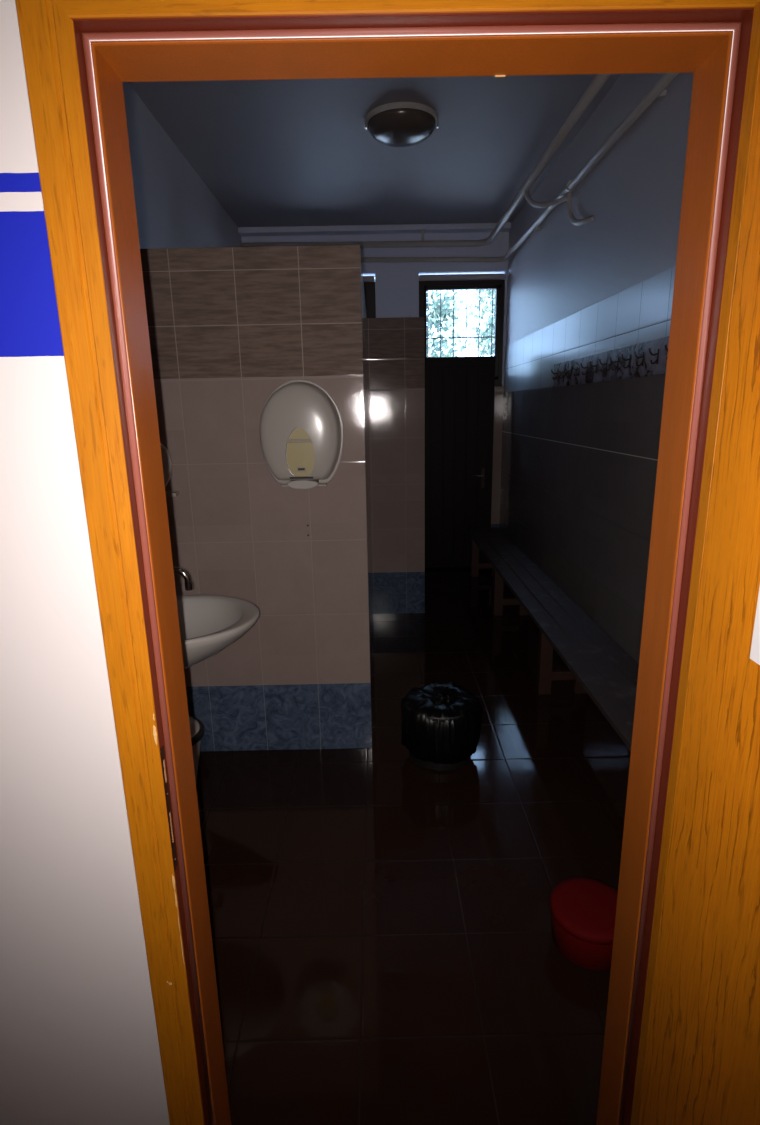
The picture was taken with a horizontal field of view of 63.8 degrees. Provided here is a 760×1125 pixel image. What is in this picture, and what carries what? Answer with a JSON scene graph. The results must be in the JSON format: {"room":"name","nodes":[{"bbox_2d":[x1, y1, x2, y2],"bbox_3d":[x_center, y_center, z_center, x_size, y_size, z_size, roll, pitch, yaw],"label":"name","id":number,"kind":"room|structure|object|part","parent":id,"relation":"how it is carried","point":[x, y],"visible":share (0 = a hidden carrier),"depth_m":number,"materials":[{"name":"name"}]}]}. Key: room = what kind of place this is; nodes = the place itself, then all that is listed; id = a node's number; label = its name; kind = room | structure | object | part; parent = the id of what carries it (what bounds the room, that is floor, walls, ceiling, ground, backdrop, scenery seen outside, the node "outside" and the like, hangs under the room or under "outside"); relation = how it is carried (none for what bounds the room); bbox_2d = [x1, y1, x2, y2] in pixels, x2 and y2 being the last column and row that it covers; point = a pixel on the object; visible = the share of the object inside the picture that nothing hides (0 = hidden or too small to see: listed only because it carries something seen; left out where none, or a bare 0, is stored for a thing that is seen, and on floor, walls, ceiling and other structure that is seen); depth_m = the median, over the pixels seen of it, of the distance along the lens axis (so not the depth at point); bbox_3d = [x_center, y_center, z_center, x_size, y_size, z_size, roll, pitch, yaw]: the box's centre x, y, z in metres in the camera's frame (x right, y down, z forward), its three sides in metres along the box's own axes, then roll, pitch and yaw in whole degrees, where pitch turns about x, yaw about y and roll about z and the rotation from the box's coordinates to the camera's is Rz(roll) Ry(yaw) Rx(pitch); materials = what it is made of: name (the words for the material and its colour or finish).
{"room":"corridor","nodes":[
{"label":"corridor","id":0,"kind":"room"},
{"bbox_2d":[0,0,169,1124],"bbox_3d":[-0.259,-0.324,0.893,3.500,3.300,0.105,-1,14,0],"label":"wall","id":1,"kind":"structure","parent":0,"point":[79,1045],"depth_m":1.00,"materials":[{"name":"white paint"}]},
{"bbox_2d":[15,0,759,1124],"bbox_3d":[0.058,0.264,1.037,0.960,2.078,0.122,-1,14,0],"label":"door frame","id":2,"kind":"structure","parent":1,"relation":"in","point":[78,55],"depth_m":0.86,"materials":[{"name":"brown wood"}]},
{"bbox_3d":[-0.388,0.285,0.985,0.066,2.078,0.016,-1,14,0],"label":"architrave","id":3,"kind":"part","parent":2,"relation":"part of","materials":[{"name":"brown wood"}]},
{"bbox_3d":[-0.353,0.413,1.022,0.002,0.230,0.017,-1,14,0],"label":"strike plate","id":4,"kind":"part","parent":2,"relation":"part of","materials":[{"name":"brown metal"}]},
{"bbox_3d":[0.040,-0.700,0.739,0.960,0.063,0.016,-1,14,0],"label":"architrave","id":5,"kind":"part","parent":2,"relation":"part of","materials":[{"name":"brown wood"}]},
{"bbox_2d":[630,1,759,1124],"bbox_3d":[0.471,0.400,0.577,0.108,2.000,0.842,-1,14,0],"label":"door","id":6,"kind":"structure","parent":2,"relation":"attached to","point":[698,1061],"depth_m":0.84,"materials":[{"name":"brown wood"}]},
{"bbox_2d":[750,587,759,664],"bbox_3d":[0.464,0.003,0.632,0.001,0.297,0.210,-1,14,0],"label":"paper notice","id":7,"kind":"object","parent":6,"relation":"attached to","point":[755,646],"visible":1,"depth_m":0.75,"materials":[{"name":"white paper"}]},
{"bbox_2d":[123,82,241,248],"bbox_3d":[-1.346,-0.957,3.677,0.150,3.200,5.620,-1,14,0],"label":"wall","id":8,"kind":"structure","parent":0,"point":[175,208],"depth_m":3.71,"materials":[{"name":"white paint"}]},
{"bbox_2d":[140,245,372,750],"bbox_3d":[-0.662,-0.398,3.542,1.195,2.158,1.927,-1,14,0],"label":"wall","id":9,"kind":"structure","parent":0,"point":[228,326],"depth_m":2.58,"materials":[{"name":"beige tile"}]},
{"bbox_2d":[259,379,343,488],"bbox_3d":[-0.321,-0.516,2.457,0.344,0.430,0.124,-1,14,0],"label":"dispenser","id":10,"kind":"object","parent":9,"relation":"attached to","point":[301,430],"visible":1,"depth_m":2.41,"materials":[{"name":"white plastic"}]},
{"bbox_2d":[287,480,318,488],"bbox_3d":[-0.312,-0.326,2.507,0.128,0.038,0.121,-1,14,0],"label":"tray","id":11,"kind":"object","parent":10,"relation":"on","point":[296,484],"depth_m":2.45,"materials":[{"name":"white plastic"}]},
{"bbox_2d":[128,74,620,226],"bbox_3d":[-0.036,-2.592,3.274,2.850,0.120,5.620,-1,14,0],"label":"ceiling","id":12,"kind":"structure","parent":0,"point":[277,152],"depth_m":3.94,"materials":[{"name":"white paint"}]},
{"bbox_2d":[365,102,438,146],"bbox_3d":[0.129,-2.558,3.614,0.436,0.119,0.428,-1,14,0],"label":"ceiling lamp","id":13,"kind":"object","parent":12,"relation":"attached to","point":[396,124],"visible":1,"depth_m":3.50,"materials":[{"name":"metal"}]},
{"bbox_2d":[239,74,610,247],"bbox_3d":[-0.035,-2.293,3.204,2.511,0.346,5.298,-1,14,0],"label":"ceiling pipe","id":14,"kind":"object","parent":12,"relation":"hanging from","point":[599,80],"visible":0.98,"depth_m":4.45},
{"bbox_2d":[241,231,508,385],"bbox_3d":[-0.018,-1.643,6.289,2.550,3.200,0.200,-1,14,0],"label":"wall","id":15,"kind":"structure","parent":0,"point":[396,283],"depth_m":5.88,"materials":[{"name":"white paint"}]},
{"bbox_2d":[363,276,375,317],"bbox_3d":[-0.462,-2.270,6.091,0.845,1.054,0.180,-1,14,0],"label":"window","id":16,"kind":"structure","parent":15,"relation":"in","point":[369,281],"depth_m":5.96,"materials":[{"name":"brown wood"}]},
{"bbox_2d":[238,222,510,236],"bbox_3d":[-0.050,-3.129,5.743,2.540,0.050,0.130,-1,14,0],"label":"trim","id":17,"kind":"structure","parent":15,"relation":"attached to","point":[455,227],"depth_m":5.68,"materials":[{"name":"blue paint"}]},
{"bbox_2d":[419,273,504,386],"bbox_3d":[0.803,-2.295,6.095,0.838,1.054,0.180,-1,14,0],"label":"window","id":18,"kind":"structure","parent":15,"relation":"in","point":[496,281],"depth_m":5.97,"materials":[{"name":"brown wood"}]},
{"bbox_2d":[491,386,503,527],"bbox_3d":[-0.009,-0.908,6.367,2.540,1.738,0.009,-1,14,0],"label":"trim","id":19,"kind":"structure","parent":15,"relation":"attached to","point":[498,393],"depth_m":6.32,"materials":[{"name":"beige tile"}]},
{"bbox_2d":[367,317,424,613],"bbox_3d":[0.073,-0.800,5.090,0.500,2.152,1.260,-1,14,0],"label":"wall","id":20,"kind":"structure","parent":0,"point":[395,346],"depth_m":4.46,"materials":[{"name":"beige tile"}]},
{"bbox_2d":[425,356,494,567],"bbox_3d":[0.690,-0.901,5.742,0.738,1.965,0.104,-1,14,1],"label":"door","id":21,"kind":"structure","parent":20,"relation":"in","point":[459,391],"depth_m":5.72,"materials":[{"name":"brown paint"}]},
{"bbox_3d":[0.971,-0.799,5.767,0.034,0.185,0.008,-1,14,1],"label":"handle","id":22,"kind":"part","parent":21,"relation":"part of","materials":[{"name":"brown metal"}]},
{"bbox_2d":[196,567,630,1124],"bbox_3d":[0.024,0.616,4.086,2.850,0.100,5.620,-1,14,0],"label":"floor","id":23,"kind":"structure","parent":0,"point":[385,951],"depth_m":2.00,"materials":[{"name":"brown tile"}]},
{"bbox_2d":[189,716,203,782],"bbox_3d":[-0.855,0.819,2.506,0.277,0.314,0.277,-1,14,0],"label":"waste bin","id":24,"kind":"object","parent":23,"relation":"on","point":[196,726],"visible":0.2,"depth_m":2.47,"materials":[{"name":"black plastic"}]},
{"bbox_3d":[-0.857,0.676,2.469,0.254,0.018,0.254,-1,14,0],"label":"lid","id":25,"kind":"part","parent":24,"relation":"part of","materials":[{"name":"white plastic"}]},
{"bbox_2d":[401,682,481,770],"bbox_3d":[0.277,0.728,2.763,0.365,0.323,0.367,-1,14,0],"label":"waste bin","id":26,"kind":"object","parent":23,"relation":"on","point":[441,726],"visible":1,"depth_m":2.64,"materials":[{"name":"black plastic"}]},
{"bbox_2d":[466,527,638,750],"bbox_3d":[0.999,0.409,3.773,0.303,0.420,4.400,-1,14,0],"label":"bench","id":27,"kind":"object","parent":23,"relation":"on","point":[599,667],"visible":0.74,"depth_m":3.31,"materials":[{"name":"grey wood"}]},
{"bbox_3d":[0.986,-0.061,5.692,0.268,0.392,0.050,-1,14,0],"label":"leg","id":28,"kind":"part","parent":27,"relation":"part of","materials":[{"name":"brown wood"}]},
{"bbox_3d":[0.995,0.208,4.625,0.268,0.392,0.050,-1,14,0],"label":"leg","id":29,"kind":"part","parent":27,"relation":"part of","materials":[{"name":"brown wood"}]},
{"bbox_3d":[1.006,0.532,3.345,0.268,0.392,0.050,-1,14,0],"label":"leg","id":30,"kind":"part","parent":27,"relation":"part of","materials":[{"name":"brown wood"}]},
{"bbox_2d":[550,877,617,969],"bbox_3d":[0.617,1.061,1.800,0.230,0.138,0.229,-1,14,0],"label":"bucket","id":31,"kind":"object","parent":23,"relation":"on","point":[583,910],"visible":0.81,"depth_m":1.75,"materials":[{"name":"red plastic"}]},
{"bbox_2d":[506,72,693,344],"bbox_3d":[1.373,-1.010,3.686,0.192,3.200,5.620,-1,14,0],"label":"wall","id":32,"kind":"structure","parent":0,"point":[633,194],"depth_m":3.38,"materials":[{"name":"white paint"}]},
{"bbox_2d":[361,73,678,261],"bbox_3d":[-0.006,-2.095,3.281,2.562,0.364,5.348,-1,14,0],"label":"ceiling pipe","id":33,"kind":"object","parent":32,"relation":"attached to","point":[657,91],"visible":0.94,"depth_m":3.73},
{"bbox_2d":[499,265,675,663],"bbox_3d":[1.283,-0.458,3.711,0.008,2.122,5.400,-1,14,0],"label":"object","id":34,"kind":"structure","parent":32,"relation":"attached to","point":[579,462],"depth_m":3.70,"materials":[{"name":"tile"}]},
{"bbox_2d":[551,336,668,386],"bbox_3d":[1.236,-1.065,3.300,0.065,0.158,2.200,-1,14,0],"label":"coat rack","id":35,"kind":"object","parent":32,"relation":"attached to","point":[649,358],"visible":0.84,"depth_m":3.21,"materials":[{"name":"brown metal"}]},
{"bbox_3d":[-1.135,-0.465,1.716,0.240,3.200,1.573,-1,14,0],"label":"wall","id":36,"kind":"structure","parent":0,"visible":0},
{"bbox_2d":[160,443,178,496],"bbox_3d":[-0.913,-0.377,2.414,0.205,0.234,0.120,-1,14,0],"label":"soap dispenser","id":37,"kind":"object","parent":36,"relation":"attached to","point":[166,459],"visible":0.19,"depth_m":2.40,"materials":[{"name":"white plastic"}]},
{"bbox_3d":[-0.881,-0.272,2.441,0.145,0.016,0.040,-1,14,0],"label":"push lever","id":38,"kind":"part","parent":37,"relation":"part of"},
{"bbox_2d":[176,595,259,668],"bbox_3d":[-0.712,0.364,2.190,0.575,0.362,0.524,-1,14,0],"label":"basin","id":39,"kind":"object","parent":36,"relation":"attached to","point":[208,624],"visible":0.39,"depth_m":2.30,"materials":[{"name":"white ceramic"}]},
{"bbox_2d":[173,567,192,590],"bbox_3d":[-0.788,0.095,2.122,0.278,0.195,0.052,-1,14,0],"label":"faucet","id":40,"kind":"object","parent":39,"relation":"attached to","point":[188,584],"visible":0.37,"depth_m":2.10,"materials":[{"name":"silver metal"}]},
{"bbox_3d":[-0.769,0.057,2.112,0.232,0.090,0.022,-1,14,0],"label":"spout","id":41,"kind":"part","parent":40,"relation":"part of","materials":[{"name":"silver metal"}]},
{"label":"outside","id":42,"kind":"structure","parent":0,"visible":0},
{"bbox_3d":[0.908,-2.183,15.289,26.000,0.200,17.300,-1,14,0],"label":"ground","id":43,"kind":"structure","parent":42,"visible":0},
{"bbox_2d":[428,290,490,356],"bbox_3d":[0.431,-3.199,9.630,2.441,4.572,2.179,-1,14,0],"label":"tree","id":44,"kind":"object","parent":43,"relation":"on","point":[446,312],"visible":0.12,"depth_m":9.20,"materials":[{"name":"green plant"}]},
{"bbox_2d":[461,289,495,355],"bbox_3d":[2.669,-4.142,11.562,2.428,5.372,2.398,-14,19,-41],"label":"tree","id":45,"kind":"object","parent":43,"relation":"on","point":[486,332],"visible":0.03,"depth_m":11.46,"materials":[{"name":"green plant"}]}
]}

